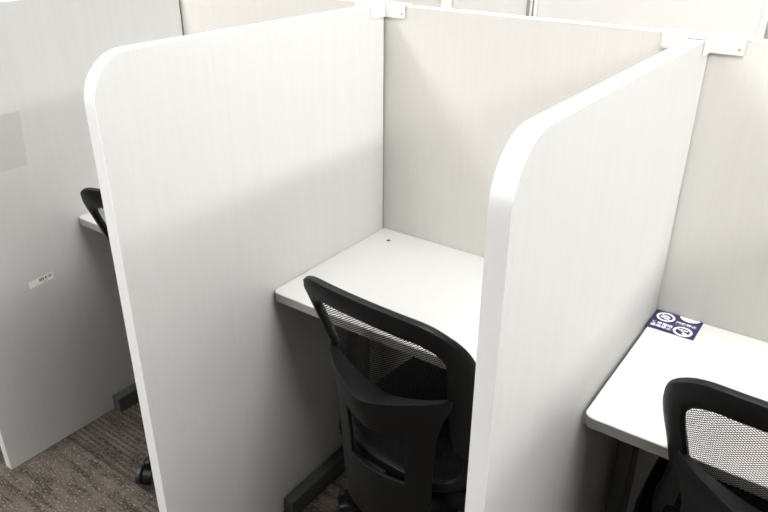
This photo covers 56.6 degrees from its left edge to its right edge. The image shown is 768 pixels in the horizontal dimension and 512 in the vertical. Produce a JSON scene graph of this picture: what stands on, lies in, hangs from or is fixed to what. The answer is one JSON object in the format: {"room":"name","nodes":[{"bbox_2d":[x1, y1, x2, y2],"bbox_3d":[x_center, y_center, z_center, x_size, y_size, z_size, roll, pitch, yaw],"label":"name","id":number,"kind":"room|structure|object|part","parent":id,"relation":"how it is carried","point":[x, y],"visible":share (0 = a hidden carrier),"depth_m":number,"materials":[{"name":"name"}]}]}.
{"room":"study room","nodes":[
{"label":"study room","id":0,"kind":"room"},
{"bbox_2d":[0,401,464,511],"bbox_3d":[-0.842,1.198,1.230,8.600,0.100,5.250,18,31,31],"label":"floor","id":1,"kind":"structure","parent":0,"point":[93,468],"depth_m":2.17,"materials":[{"name":"carpet"}]},
{"bbox_2d":[0,0,183,469],"bbox_3d":[-0.907,-0.099,2.217,0.031,1.341,0.855,18,31,31],"label":"divider panel","id":2,"kind":"object","parent":1,"relation":"on","point":[65,354],"visible":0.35,"depth_m":2.10,"materials":[{"name":"laminate"}]},
{"bbox_2d":[28,272,53,288],"bbox_3d":[-1.013,0.072,2.107,0.001,0.027,0.078,18,31,31],"label":"barcode label","id":3,"kind":"object","parent":2,"relation":"attached to","point":[42,279],"visible":1,"depth_m":2.11,"materials":[{"name":"white paper"}]},
{"bbox_2d":[79,208,138,411],"bbox_3d":[-0.482,0.217,2.283,0.756,0.720,0.489,18,31,31],"label":"desk","id":4,"kind":"object","parent":1,"relation":"on","point":[125,398],"visible":0.13,"depth_m":2.44,"materials":[{"name":"laminate"}]},
{"bbox_2d":[80,187,154,485],"bbox_3d":[-0.513,0.146,2.144,0.654,0.946,0.660,10,28,18],"label":"office chair","id":5,"kind":"object","parent":1,"relation":"on","point":[91,197],"visible":0.08,"depth_m":1.81,"materials":[{"name":"black plastic"}]},
{"bbox_3d":[-0.570,0.030,1.839,0.395,0.467,0.185,10,28,18],"label":"frame","id":6,"kind":"part","parent":5,"relation":"part of","materials":[{"name":"black plastic"}]},
{"bbox_2d":[84,0,412,511],"bbox_3d":[-0.253,0.103,1.816,0.158,1.345,0.888,18,31,31],"label":"divider panel","id":7,"kind":"object","parent":1,"relation":"on","point":[234,163],"depth_m":1.62,"materials":[{"name":"laminate"}]},
{"bbox_3d":[-0.018,-0.627,1.813,0.158,0.034,0.094,18,31,31],"label":"joint bracket","id":8,"kind":"part","parent":7,"relation":"part of","materials":[{"name":"white metal"}]},
{"bbox_2d":[180,0,354,35],"bbox_3d":[-0.327,-0.153,2.333,0.792,1.341,0.029,18,31,31],"label":"panel","id":9,"kind":"object","parent":1,"relation":"on","point":[198,16],"visible":0.02,"depth_m":2.11,"materials":[{"name":"laminate"}]},
{"bbox_2d":[275,228,483,511],"bbox_3d":[0.162,0.427,1.871,0.756,0.720,0.489,18,31,31],"label":"desk","id":10,"kind":"object","parent":1,"relation":"on","point":[438,286],"visible":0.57,"depth_m":1.81,"materials":[{"name":"laminate"}]},
{"bbox_2d":[303,276,475,511],"bbox_3d":[0.124,0.390,1.690,0.652,0.946,0.661,21,33,35],"label":"office chair","id":11,"kind":"object","parent":1,"relation":"on","point":[413,423],"visible":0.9,"depth_m":1.39,"materials":[{"name":"black plastic"}]},
{"bbox_3d":[0.167,0.396,1.704,0.460,0.061,0.440,21,33,35],"label":"seat","id":12,"kind":"part","parent":11,"relation":"part of","materials":[{"name":"black fabric"}]},
{"bbox_2d":[382,5,668,376],"bbox_3d":[0.316,0.056,1.922,0.789,1.341,0.029,18,31,31],"label":"panel","id":13,"kind":"object","parent":1,"relation":"on","point":[459,84],"visible":0.27,"depth_m":1.78,"materials":[{"name":"laminate"}]},
{"bbox_2d":[465,28,750,511],"bbox_3d":[0.389,0.311,1.406,0.158,1.344,0.888,18,31,31],"label":"divider panel","id":14,"kind":"object","parent":1,"relation":"on","point":[584,196],"depth_m":1.10,"materials":[{"name":"laminate"}]},
{"bbox_3d":[0.624,-0.418,1.403,0.158,0.034,0.094,18,31,31],"label":"joint bracket","id":15,"kind":"part","parent":14,"relation":"part of","materials":[{"name":"white metal"}]},
{"bbox_2d":[585,323,767,511],"bbox_3d":[0.806,0.636,1.460,0.751,0.720,0.489,18,31,31],"label":"desk","id":16,"kind":"object","parent":1,"relation":"on","point":[628,409],"visible":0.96,"depth_m":1.44,"materials":[{"name":"laminate"}]},
{"bbox_2d":[645,309,702,340],"bbox_3d":[0.658,0.155,1.615,0.104,0.001,0.090,18,31,31],"label":"sticker","id":17,"kind":"object","parent":16,"relation":"on","point":[677,325],"visible":1,"depth_m":1.61,"materials":[{"name":"blue paper"}]},
{"bbox_3d":[0.698,0.148,1.628,0.047,0.001,0.017,18,31,31],"label":"corner panel","id":18,"kind":"part","parent":17,"relation":"part of","materials":[{"name":"white paper"}]},
{"bbox_2d":[626,38,767,511],"bbox_3d":[0.960,0.265,1.510,0.794,1.341,0.029,18,31,31],"label":"panel","id":19,"kind":"object","parent":1,"relation":"on","point":[715,274],"visible":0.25,"depth_m":1.51,"materials":[{"name":"laminate"}]},
{"bbox_2d":[633,377,767,511],"bbox_3d":[0.734,0.541,1.376,0.639,0.946,0.621,18,31,31],"label":"office chair","id":20,"kind":"object","parent":1,"relation":"on","point":[678,483],"visible":0.98,"depth_m":1.13,"materials":[{"name":"black plastic"}]},
{"bbox_3d":[0.764,0.531,1.422,0.460,0.061,0.440,18,31,31],"label":"seat","id":21,"kind":"part","parent":20,"relation":"part of","materials":[{"name":"black fabric"}]},
{"bbox_2d":[382,0,764,37],"bbox_3d":[0.725,-0.972,2.578,8.600,2.600,0.100,18,31,31],"label":"wall","id":22,"kind":"structure","parent":0,"point":[739,17],"depth_m":2.44,"materials":[{"name":"white paint"}]},
{"bbox_2d":[441,0,452,8],"bbox_3d":[0.251,-1.093,2.814,0.045,2.600,0.020,18,31,31],"label":"trim","id":23,"kind":"structure","parent":22,"relation":"attached to","point":[444,3],"depth_m":2.85,"materials":[{"name":"white"}]},
{"bbox_2d":[526,0,529,15],"bbox_3d":[0.542,-1.001,2.634,0.014,2.600,0.010,18,31,31],"label":"trim","id":24,"kind":"structure","parent":22,"relation":"attached to","point":[528,1],"depth_m":2.67,"materials":[{"name":"beige"}]},
{"bbox_2d":[529,0,532,15],"bbox_3d":[0.550,-0.997,2.626,0.007,2.600,0.014,18,31,31],"label":"trim","id":25,"kind":"structure","parent":22,"relation":"attached to","point":[531,1],"depth_m":2.66,"materials":[{"name":"white"}]},
{"bbox_2d":[533,0,537,16],"bbox_3d":[0.564,-0.992,2.616,0.008,2.600,0.016,18,31,31],"label":"trim","id":26,"kind":"structure","parent":22,"relation":"attached to","point":[535,1],"depth_m":2.65,"materials":[{"name":"white"}]},
{"bbox_2d":[757,0,767,38],"bbox_3d":[1.197,-0.789,2.217,0.021,2.600,0.006,18,31,31],"label":"trim","id":27,"kind":"structure","parent":22,"relation":"attached to","point":[764,19],"depth_m":2.24,"materials":[{"name":"white"}]},
{"bbox_2d":[764,22,767,39],"bbox_3d":[2.451,-0.380,1.412,3.070,2.600,0.012,18,31,31],"label":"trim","id":28,"kind":"structure","parent":22,"relation":"attached to","point":[766,31],"depth_m":2.24,"materials":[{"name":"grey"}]}
]}

